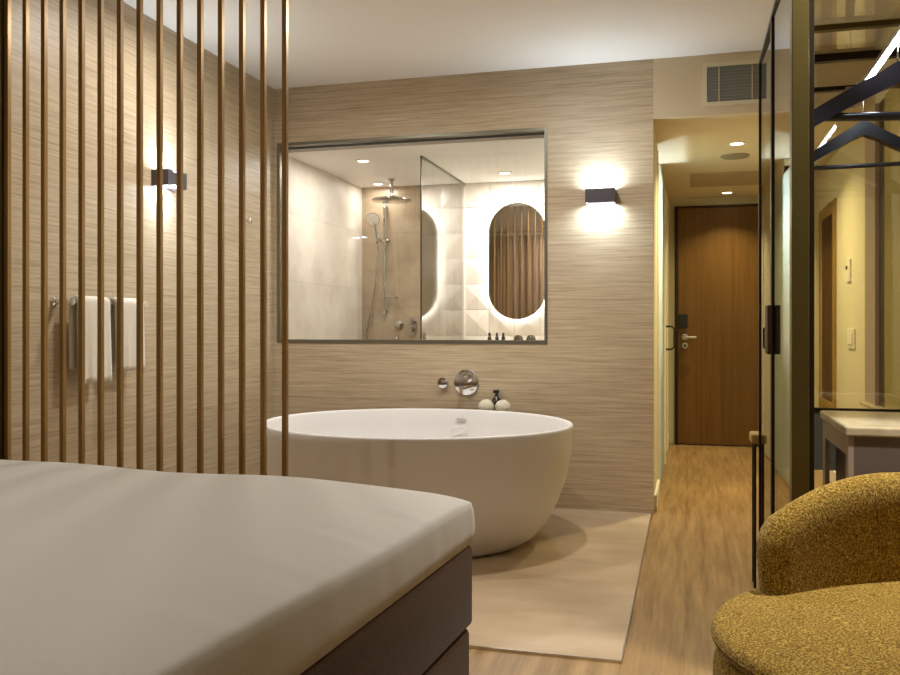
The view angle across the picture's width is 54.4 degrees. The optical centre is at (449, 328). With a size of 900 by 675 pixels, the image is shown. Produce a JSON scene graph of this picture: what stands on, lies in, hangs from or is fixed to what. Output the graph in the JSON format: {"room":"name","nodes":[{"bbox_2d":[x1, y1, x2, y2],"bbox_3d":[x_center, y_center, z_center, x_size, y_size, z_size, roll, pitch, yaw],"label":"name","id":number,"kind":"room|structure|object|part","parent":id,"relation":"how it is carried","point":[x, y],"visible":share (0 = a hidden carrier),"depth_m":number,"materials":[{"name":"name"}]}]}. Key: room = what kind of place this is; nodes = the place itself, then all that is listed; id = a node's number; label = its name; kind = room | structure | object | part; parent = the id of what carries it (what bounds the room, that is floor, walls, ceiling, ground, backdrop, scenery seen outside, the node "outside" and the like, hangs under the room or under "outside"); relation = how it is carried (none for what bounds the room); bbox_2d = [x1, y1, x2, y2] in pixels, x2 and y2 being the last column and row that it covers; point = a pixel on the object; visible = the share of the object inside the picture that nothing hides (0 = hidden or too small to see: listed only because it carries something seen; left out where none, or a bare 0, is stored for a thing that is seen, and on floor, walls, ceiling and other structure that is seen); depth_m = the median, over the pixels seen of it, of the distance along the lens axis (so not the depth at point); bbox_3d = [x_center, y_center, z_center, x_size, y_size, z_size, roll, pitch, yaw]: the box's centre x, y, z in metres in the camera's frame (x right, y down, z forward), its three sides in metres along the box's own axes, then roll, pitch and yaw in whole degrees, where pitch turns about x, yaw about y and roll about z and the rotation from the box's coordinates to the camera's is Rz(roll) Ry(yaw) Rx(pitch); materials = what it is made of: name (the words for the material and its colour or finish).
{"room":"hotel room","nodes":[
{"label":"hotel room","id":0,"kind":"room"},
{"bbox_2d":[11,0,361,474],"bbox_3d":[-1.266,-0.240,5.241,0.100,2.580,4.040,0,0,15],"label":"wall","id":1,"kind":"structure","parent":0,"point":[231,73],"depth_m":4.44,"materials":[{"name":"stone"}]},
{"bbox_2d":[50,296,148,307],"bbox_3d":[-1.539,-0.115,3.885,0.091,0.044,0.554,0,0,15],"label":"towel rail","id":2,"kind":"object","parent":1,"relation":"attached to","point":[54,300],"visible":0.52,"depth_m":3.64,"materials":[{"name":"silver metal"}]},
{"bbox_2d":[69,295,111,383],"bbox_3d":[-1.546,0.044,3.770,0.070,0.372,0.205,0,0,15],"label":"towel","id":3,"kind":"object","parent":2,"relation":"hanging from","point":[90,301],"visible":0.56,"depth_m":3.73,"materials":[{"name":"white fabric"}]},
{"bbox_2d":[109,297,144,371],"bbox_3d":[-1.482,0.024,4.009,0.069,0.332,0.200,0,0,15],"label":"towel","id":4,"kind":"object","parent":2,"relation":"hanging from","point":[129,303],"visible":0.52,"depth_m":3.97,"materials":[{"name":"white fabric"}]},
{"bbox_2d":[151,168,186,190],"bbox_3d":[-1.402,-0.745,4.376,0.095,0.080,0.166,0,0,15],"label":"wall lamp","id":5,"kind":"object","parent":1,"relation":"attached to","point":[169,175],"visible":0.71,"depth_m":4.31,"materials":[{"name":"grey metal"}]},
{"bbox_2d":[245,217,252,223],"bbox_3d":[-1.196,-0.640,5.180,0.067,0.045,0.036,0,0,15],"label":"robe hook","id":6,"kind":"object","parent":1,"relation":"attached to","point":[248,220],"visible":0.66,"depth_m":5.17,"materials":[{"name":"silver metal"}]},
{"bbox_2d":[288,135,543,187],"bbox_3d":[0.151,-1.225,6.144,2.356,0.170,1.550,0,0,15],"label":"ceiling","id":7,"kind":"structure","parent":0,"point":[480,160],"depth_m":5.96,"materials":[{"name":"white paint"}]},
{"bbox_2d":[356,159,369,162],"bbox_3d":[-0.589,-1.137,5.927,0.100,0.007,0.100,0,0,15],"label":"recessed light","id":8,"kind":"object","parent":7,"relation":"in","point":[357,160],"visible":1,"depth_m":5.92,"materials":[{"name":"beige paint"}]},
{"bbox_2d":[372,178,410,203],"bbox_3d":[-0.443,-1.056,6.653,0.300,0.168,0.300,0,0,15],"label":"shower","id":9,"kind":"object","parent":7,"relation":"hanging from","point":[391,199],"visible":1,"depth_m":6.63,"materials":[{"name":"silver metal"}]},
{"bbox_3d":[-0.443,-1.070,6.653,0.060,0.140,0.060,0,0,15],"label":"ceiling arm","id":10,"kind":"part","parent":9,"relation":"part of","materials":[{"name":"silver metal"}]},
{"bbox_2d":[498,171,511,174],"bbox_3d":[0.401,-1.137,6.386,0.100,0.007,0.100,0,0,15],"label":"recessed light","id":11,"kind":"object","parent":7,"relation":"in","point":[503,172],"visible":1,"depth_m":6.38,"materials":[{"name":"beige paint"}]},
{"bbox_2d":[362,180,543,339],"bbox_3d":[0.389,-0.045,6.824,2.256,2.190,0.112,0,0,15],"label":"wall","id":12,"kind":"structure","parent":0,"point":[442,204],"depth_m":6.91,"materials":[{"name":"beige tile"}]},
{"bbox_2d":[365,203,398,339],"bbox_3d":[-0.541,-0.351,6.953,0.270,1.298,0.142,0,0,-8],"label":"shower","id":13,"kind":"object","parent":12,"relation":"attached to","point":[372,219],"visible":0.92,"depth_m":6.94,"materials":[{"name":"silver metal"}]},
{"bbox_2d":[395,321,403,328],"bbox_3d":[-0.407,-0.030,6.975,0.068,0.068,0.041,0,0,15],"label":"outlet","id":14,"kind":"object","parent":12,"relation":"attached to","point":[399,324],"visible":1,"depth_m":6.98,"materials":[{"name":"silver metal"}]},
{"bbox_2d":[407,317,417,335],"bbox_3d":[-0.304,-0.020,6.943,0.084,0.150,0.048,0,0,15],"label":"shower mixer","id":15,"kind":"object","parent":12,"relation":"attached to","point":[412,326],"visible":1,"depth_m":6.95,"materials":[{"name":"silver metal"}]},
{"bbox_2d":[489,203,543,318],"bbox_3d":[0.517,-0.520,6.714,0.444,0.892,0.040,0,0,15],"label":"oval mirror","id":16,"kind":"object","parent":12,"relation":"attached to","point":[516,230],"visible":0.91,"depth_m":6.69,"materials":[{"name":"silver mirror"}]},
{"bbox_2d":[274,59,653,513],"bbox_3d":[0.029,-0.240,5.321,2.356,2.580,0.100,0,0,15],"label":"wall","id":17,"kind":"structure","parent":0,"point":[594,372],"depth_m":5.10,"materials":[{"name":"stone"}]},
{"bbox_2d":[277,127,547,343],"bbox_3d":[-0.255,-0.546,5.386,1.732,1.269,0.086,0,0,15],"label":"window","id":18,"kind":"structure","parent":17,"relation":"in","point":[536,129],"depth_m":5.37,"materials":[{"name":"grey metal"}]},
{"bbox_2d":[437,377,448,387],"bbox_3d":[-0.042,0.323,5.271,0.068,0.068,0.035,0,0,15],"label":"tub valve","id":19,"kind":"object","parent":17,"relation":"attached to","point":[443,382],"visible":1,"depth_m":5.26,"materials":[{"name":"silver metal"}]},
{"bbox_2d":[454,369,478,395],"bbox_3d":[0.077,0.320,5.163,0.156,0.156,0.180,0,0,15],"label":"tub filler","id":20,"kind":"object","parent":17,"relation":"attached to","point":[466,382],"visible":1,"depth_m":5.22,"materials":[{"name":"silver metal"}]},
{"bbox_3d":[0.075,0.360,5.155,0.032,0.041,0.164,0,0,15],"label":"spout","id":21,"kind":"part","parent":20,"relation":"part of","materials":[{"name":"silver metal"}]},
{"bbox_2d":[585,187,615,204],"bbox_3d":[0.859,-0.756,4.993,0.166,0.080,0.095,0,0,15],"label":"wall lamp","id":22,"kind":"object","parent":17,"relation":"attached to","point":[593,196],"visible":1,"depth_m":4.95,"materials":[{"name":"grey metal"}]},
{"bbox_3d":[0.264,0.502,5.127,0.200,0.017,0.150,0,0,15],"label":"soap shelf","id":23,"kind":"object","parent":17,"relation":"attached to","visible":0},
{"bbox_2d":[479,399,493,409],"bbox_3d":[0.212,0.452,5.124,0.090,0.083,0.088,0,0,15],"label":"sponge","id":24,"kind":"object","parent":23,"relation":"on","point":[486,404],"visible":0.83,"depth_m":5.09,"materials":[{"name":"beige"}]},
{"bbox_2d":[492,390,500,410],"bbox_3d":[0.275,0.426,5.166,0.066,0.133,0.066,0,0,15],"label":"soap dispenser","id":25,"kind":"object","parent":23,"relation":"on","point":[496,398],"visible":0.58,"depth_m":5.15,"materials":[{"name":"black"}]},
{"bbox_2d":[495,400,510,410],"bbox_3d":[0.308,0.452,5.098,0.090,0.083,0.088,0,0,15],"label":"sponge","id":26,"kind":"object","parent":23,"relation":"on","point":[501,405],"visible":0.82,"depth_m":5.07,"materials":[{"name":"beige"}]},
{"bbox_2d":[124,0,899,88],"bbox_3d":[-0.406,-1.580,2.491,5.300,0.100,5.790,0,0,15],"label":"ceiling","id":27,"kind":"structure","parent":0,"point":[330,42],"depth_m":4.52,"materials":[{"name":"white paint"}]},
{"bbox_2d":[466,508,650,659],"bbox_3d":[-0.292,1.047,4.170,2.344,0.006,2.290,0,0,15],"label":"floor tile","id":28,"kind":"structure","parent":0,"point":[568,589],"depth_m":3.55,"materials":[{"name":"beige tile"}]},
{"bbox_2d":[267,408,572,557],"bbox_3d":[-0.169,0.754,4.427,1.570,0.580,1.400,0,0,15],"label":"bathtub","id":29,"kind":"object","parent":28,"relation":"on","point":[511,467],"visible":0.67,"depth_m":3.90,"materials":[{"name":"white ceramic"}]},
{"bbox_2d":[469,513,651,663],"bbox_3d":[-0.291,1.046,4.167,2.349,0.009,2.296,0,0,15],"label":"trim","id":30,"kind":"structure","parent":28,"relation":"attached to","point":[626,634],"depth_m":2.84,"materials":[{"name":"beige metal"}]},
{"bbox_2d":[469,443,831,674],"bbox_3d":[0.031,1.100,4.087,5.300,0.100,9.100,0,0,15],"label":"floor","id":31,"kind":"structure","parent":0,"point":[697,558],"depth_m":3.78,"materials":[{"name":"brown wood"}]},
{"bbox_2d":[0,0,287,475],"bbox_3d":[-1.147,-0.244,3.186,1.216,2.571,0.100,0,0,15],"label":"screen","id":32,"kind":"object","parent":31,"relation":"on","point":[5,5],"visible":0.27,"depth_m":3.21,"materials":[{"name":"brown wood"}]},
{"bbox_2d":[300,546,471,674],"bbox_3d":[-1.123,0.781,1.439,1.806,0.537,2.002,0,0,19],"label":"bed","id":33,"kind":"object","parent":31,"relation":"on","point":[424,631],"visible":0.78,"depth_m":1.75,"materials":[{"name":"brown fabric"}]},
{"bbox_2d":[0,459,474,674],"bbox_3d":[-1.139,0.432,1.449,1.848,0.156,2.008,0,0,19],"label":"mattress","id":34,"kind":"object","parent":33,"relation":"on","point":[105,570],"visible":1,"depth_m":1.45,"materials":[{"name":"beige fabric"}]},
{"bbox_2d":[749,431,758,588],"bbox_3d":[1.529,0.738,3.521,0.612,0.625,0.120,0,0,15],"label":"bench","id":35,"kind":"object","parent":31,"relation":"on","point":[753,435],"visible":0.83,"depth_m":3.54,"materials":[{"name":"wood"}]},
{"bbox_3d":[1.262,0.757,3.643,0.010,0.585,0.010,0,0,15],"label":"leg","id":36,"kind":"part","parent":35,"relation":"part of","materials":[{"name":"black metal"}]},
{"bbox_3d":[1.236,0.757,3.550,0.010,0.585,0.010,0,0,15],"label":"leg","id":37,"kind":"part","parent":35,"relation":"part of","materials":[{"name":"black metal"}]},
{"bbox_2d":[711,472,899,674],"bbox_3d":[0.984,0.693,1.682,0.954,0.714,0.815,0,0,-17],"label":"armchair","id":38,"kind":"object","parent":31,"relation":"on","point":[826,601],"visible":1,"depth_m":1.89,"materials":[{"name":"fabric"}]},
{"bbox_2d":[711,581,899,674],"bbox_3d":[0.984,0.592,1.682,0.954,0.063,0.815,0,0,-17],"label":"seat cushion","id":39,"kind":"object","parent":38,"relation":"on","point":[775,627],"depth_m":1.67,"materials":[{"name":"fabric"}]},
{"bbox_3d":[0.968,0.478,2.007,0.597,0.284,0.118,0,0,-15],"label":"backrest","id":40,"kind":"part","parent":38,"relation":"part of","materials":[{"name":"fabric"}]},
{"bbox_2d":[759,0,899,531],"bbox_3d":[1.413,-0.010,2.889,0.698,2.120,1.100,0,0,15],"label":"wardrobe","id":41,"kind":"object","parent":31,"relation":"on","point":[790,425],"visible":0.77,"depth_m":2.67,"materials":[{"name":"brown metal"}]},
{"bbox_3d":[1.175,-0.015,3.242,0.005,2.086,0.522,0,0,14],"label":"door","id":42,"kind":"part","parent":41,"relation":"part of","materials":[{"name":"clear glass"}]},
{"bbox_3d":[1.173,-0.015,3.242,0.019,2.110,0.546,0,0,15],"label":"door frame","id":43,"kind":"part","parent":41,"relation":"part of","materials":[{"name":"brown metal"}]},
{"bbox_3d":[1.091,0.003,3.006,0.015,0.165,0.042,0,0,15],"label":"handle","id":44,"kind":"part","parent":41,"relation":"part of","materials":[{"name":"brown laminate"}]},
{"bbox_3d":[1.077,0.003,2.955,0.015,0.165,0.042,0,0,15],"label":"handle","id":45,"kind":"part","parent":41,"relation":"part of","materials":[{"name":"black metal"}]},
{"bbox_3d":[1.034,-0.015,2.737,0.019,2.110,0.486,0,0,15],"label":"door frame","id":46,"kind":"part","parent":41,"relation":"part of","materials":[{"name":"brown metal"}]},
{"bbox_3d":[1.036,-0.015,2.736,0.005,2.086,0.462,0,0,14],"label":"door","id":47,"kind":"part","parent":41,"relation":"part of","materials":[{"name":"brown metal"}]},
{"bbox_3d":[0.983,-0.010,2.465,0.046,2.120,0.055,0,0,15],"label":"post","id":48,"kind":"part","parent":41,"relation":"part of","materials":[{"name":"brown metal"}]},
{"bbox_3d":[1.014,-0.010,2.462,0.013,2.120,0.045,0,0,15],"label":"post","id":49,"kind":"part","parent":41,"relation":"part of","materials":[{"name":"brown metal"}]},
{"bbox_3d":[1.561,0.435,3.394,0.583,0.230,0.016,0,0,15],"label":"panel","id":50,"kind":"part","parent":41,"relation":"part of","materials":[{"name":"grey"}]},
{"bbox_3d":[1.561,-0.933,3.393,0.583,0.017,0.030,0,0,15],"label":"rail","id":51,"kind":"part","parent":41,"relation":"part of","materials":[{"name":"brown metal"}]},
{"bbox_2d":[814,30,899,126],"bbox_3d":[1.330,-0.741,2.601,0.520,0.296,0.046,0,0,4],"label":"clothes hanger","id":52,"kind":"object","parent":41,"relation":"hanging from","point":[830,111],"visible":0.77,"depth_m":2.59,"materials":[{"name":"black wood"}]},
{"bbox_2d":[814,80,899,170],"bbox_3d":[1.472,-0.723,3.122,0.470,0.332,0.046,0,0,18],"label":"clothes hanger","id":53,"kind":"object","parent":41,"relation":"hanging from","point":[866,129],"visible":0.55,"depth_m":3.11,"materials":[{"name":"black wood"}]},
{"bbox_3d":[1.561,0.314,3.393,0.583,0.012,0.030,0,0,15],"label":"rail","id":54,"kind":"part","parent":41,"relation":"part of","materials":[{"name":"brown metal"}]},
{"bbox_3d":[1.561,-1.055,3.393,0.583,0.030,0.030,0,0,15],"label":"rail","id":55,"kind":"part","parent":41,"relation":"part of","materials":[{"name":"brown metal"}]},
{"bbox_3d":[1.406,-0.869,2.881,0.024,0.016,1.040,0,0,15],"label":"hanging rail","id":56,"kind":"part","parent":41,"relation":"part of","materials":[{"name":"silver metal"}]},
{"bbox_2d":[820,410,899,485],"bbox_3d":[1.494,0.674,2.888,0.435,0.752,0.560,0,0,15],"label":"desk","id":57,"kind":"object","parent":31,"relation":"on","point":[866,442],"visible":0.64,"depth_m":2.68,"materials":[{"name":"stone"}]},
{"bbox_3d":[1.299,0.660,2.941,0.015,0.660,0.540,0,0,15],"label":"frame","id":58,"kind":"part","parent":57,"relation":"part of","materials":[{"name":"beige wood"}]},
{"bbox_3d":[1.340,0.660,2.933,0.015,0.660,0.505,0,0,15],"label":"panel","id":59,"kind":"part","parent":57,"relation":"part of","materials":[{"name":"brown laminate"}]},
{"bbox_3d":[1.434,0.659,2.635,0.407,0.662,0.020,0,0,15],"label":"panel","id":60,"kind":"part","parent":57,"relation":"part of","materials":[{"name":"brown paint"}]},
{"bbox_2d":[654,125,665,492],"bbox_3d":[1.536,-0.240,6.552,0.100,2.580,3.070,0,0,15],"label":"wall","id":61,"kind":"structure","parent":0,"point":[656,148],"depth_m":5.26,"materials":[{"name":"beige paint"}]},
{"bbox_2d":[657,150,658,479],"bbox_3d":[1.379,-0.045,5.988,0.116,2.190,0.800,0,0,15],"label":"door frame","id":62,"kind":"structure","parent":61,"relation":"attached to","point":[657,150],"depth_m":5.59,"materials":[{"name":"beige paint"}]},
{"bbox_2d":[659,164,663,483],"bbox_3d":[1.499,-0.015,6.210,0.008,2.110,1.190,0,0,15],"label":"door","id":63,"kind":"structure","parent":61,"relation":"in","point":[661,187],"depth_m":6.09,"materials":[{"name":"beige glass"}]},
{"bbox_2d":[654,435,668,510],"bbox_3d":[1.583,1.005,6.508,0.015,0.090,3.010,0,0,15],"label":"baseboard","id":64,"kind":"structure","parent":61,"relation":"attached to","point":[657,490],"depth_m":5.17,"materials":[{"name":"beige paint"}]},
{"bbox_2d":[664,189,667,463],"bbox_3d":[1.776,-0.020,7.207,0.018,2.140,0.840,0,0,15],"label":"door frame","id":65,"kind":"structure","parent":61,"relation":"attached to","point":[665,193],"depth_m":6.80,"materials":[{"name":"beige paint"}]},
{"bbox_2d":[666,207,675,451],"bbox_3d":[1.810,0.005,7.192,0.090,2.070,0.730,0,0,15],"label":"door","id":66,"kind":"structure","parent":61,"relation":"in","point":[674,329],"depth_m":7.42,"materials":[{"name":"beige paint"}]},
{"bbox_3d":[1.738,0.070,6.917,0.082,0.196,0.016,0,0,15],"label":"handle","id":67,"kind":"part","parent":66,"relation":"part of","materials":[{"name":"brown metal"}]},
{"bbox_2d":[668,196,758,443],"bbox_3d":[2.509,-0.070,7.929,1.250,2.240,0.100,0,0,15],"label":"wall","id":68,"kind":"structure","parent":0,"point":[672,203],"depth_m":8.01,"materials":[{"name":"beige paint"}]},
{"bbox_2d":[675,204,758,444],"bbox_3d":[2.505,-0.030,7.847,0.955,2.160,0.060,0,0,15],"label":"door frame","id":69,"kind":"structure","parent":68,"relation":"attached to","point":[733,205],"depth_m":7.94,"materials":[{"name":"brown wood"}]},
{"bbox_2d":[678,206,758,445],"bbox_3d":[2.498,-0.029,7.823,0.895,2.133,0.131,0,0,15],"label":"door","id":70,"kind":"structure","parent":68,"relation":"in","point":[718,247],"depth_m":7.87,"materials":[{"name":"brown wood"}]},
{"bbox_3d":[2.160,0.075,7.884,0.111,0.021,0.071,0,0,15],"label":"lever","id":71,"kind":"part","parent":70,"relation":"part of","materials":[{"name":"silver metal"}]},
{"bbox_2d":[653,41,874,198],"bbox_3d":[2.187,-1.410,6.374,1.250,0.440,3.270,0,0,15],"label":"ceiling","id":72,"kind":"structure","parent":0,"point":[692,137],"depth_m":5.05,"materials":[{"name":"beige paint"}]},
{"bbox_2d":[690,170,758,186],"bbox_3d":[2.221,-1.187,6.934,0.620,0.006,0.650,0,0,15],"label":"ceiling hatch","id":73,"kind":"object","parent":72,"relation":"attached to","point":[736,178],"visible":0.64,"depth_m":6.89,"materials":[{"name":"beige paint"}]},
{"bbox_2d":[720,191,733,193],"bbox_3d":[2.413,-1.187,7.634,0.110,0.007,0.110,0,0,15],"label":"recessed light","id":74,"kind":"object","parent":72,"relation":"in","point":[727,192],"visible":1,"depth_m":7.62,"materials":[{"name":"beige paint"}]},
{"bbox_2d":[720,153,749,159],"bbox_3d":[1.957,-1.184,6.017,0.192,0.012,0.192,0,0,15],"label":"ceiling speaker","id":75,"kind":"object","parent":72,"relation":"attached to","point":[732,156],"visible":1,"depth_m":5.98,"materials":[{"name":"beige"}]},
{"bbox_2d":[728,141,745,145],"bbox_3d":[1.838,-1.187,5.614,0.110,0.007,0.110,0,0,15],"label":"recessed light","id":76,"kind":"object","parent":72,"relation":"in","point":[739,143],"visible":1,"depth_m":5.61,"materials":[{"name":"beige paint"}]},
{"bbox_2d":[703,59,816,106],"bbox_3d":[1.696,-1.360,4.807,0.593,0.240,0.011,0,0,15],"label":"ceiling vent","id":77,"kind":"object","parent":72,"relation":"in","point":[729,82],"visible":0.5,"depth_m":4.85,"materials":[{"name":"grey metal"}]},
{"bbox_2d":[814,4,899,408],"bbox_3d":[2.255,-0.240,3.405,0.650,2.580,8.960,0,0,15],"label":"wall","id":78,"kind":"structure","parent":0,"point":[846,185],"depth_m":5.44,"materials":[{"name":"beige paint"}]},
{"bbox_2d":[819,198,836,407],"bbox_3d":[2.688,-0.145,6.242,0.014,1.470,0.740,0,0,15],"label":"wall mirror","id":79,"kind":"object","parent":78,"relation":"attached to","point":[828,214],"visible":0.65,"depth_m":6.18,"materials":[{"name":"brown wood"}]},
{"bbox_2d":[821,213,831,402],"bbox_3d":[2.692,-0.145,6.251,0.006,1.310,0.560,0,0,15],"label":"mirror glass","id":80,"kind":"object","parent":79,"relation":"attached to","point":[826,220],"depth_m":6.27,"materials":[{"name":"silver"}]},
{"bbox_2d":[821,470,835,481],"bbox_3d":[2.569,1.005,5.808,0.014,0.090,3.960,0,0,15],"label":"baseboard","id":81,"kind":"structure","parent":78,"relation":"attached to","point":[832,472],"depth_m":5.97,"materials":[{"name":"beige paint"}]},
{"bbox_2d":[845,259,850,281],"bbox_3d":[2.456,-0.360,5.403,0.018,0.140,0.120,0,0,15],"label":"switch","id":82,"kind":"object","parent":78,"relation":"attached to","point":[848,262],"visible":1,"depth_m":5.38,"materials":[{"name":"white plastic"}]},
{"bbox_2d":[847,329,855,348],"bbox_3d":[2.416,0.061,5.254,0.016,0.115,0.270,0,0,15],"label":"light switch","id":83,"kind":"object","parent":78,"relation":"attached to","point":[851,333],"visible":1,"depth_m":5.25,"materials":[{"name":"white plastic"}]},
{"bbox_3d":[0.186,1.047,6.082,2.256,0.006,1.450,0,0,15],"label":"floor","id":84,"kind":"structure","parent":0,"visible":0},
{"bbox_2d":[420,155,464,339],"bbox_3d":[-0.041,-0.048,6.305,0.016,2.184,1.140,0,0,15],"label":"screen","id":85,"kind":"object","parent":84,"relation":"on","point":[421,157],"visible":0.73,"depth_m":6.01,"materials":[{"name":"clear glass"}]}
]}

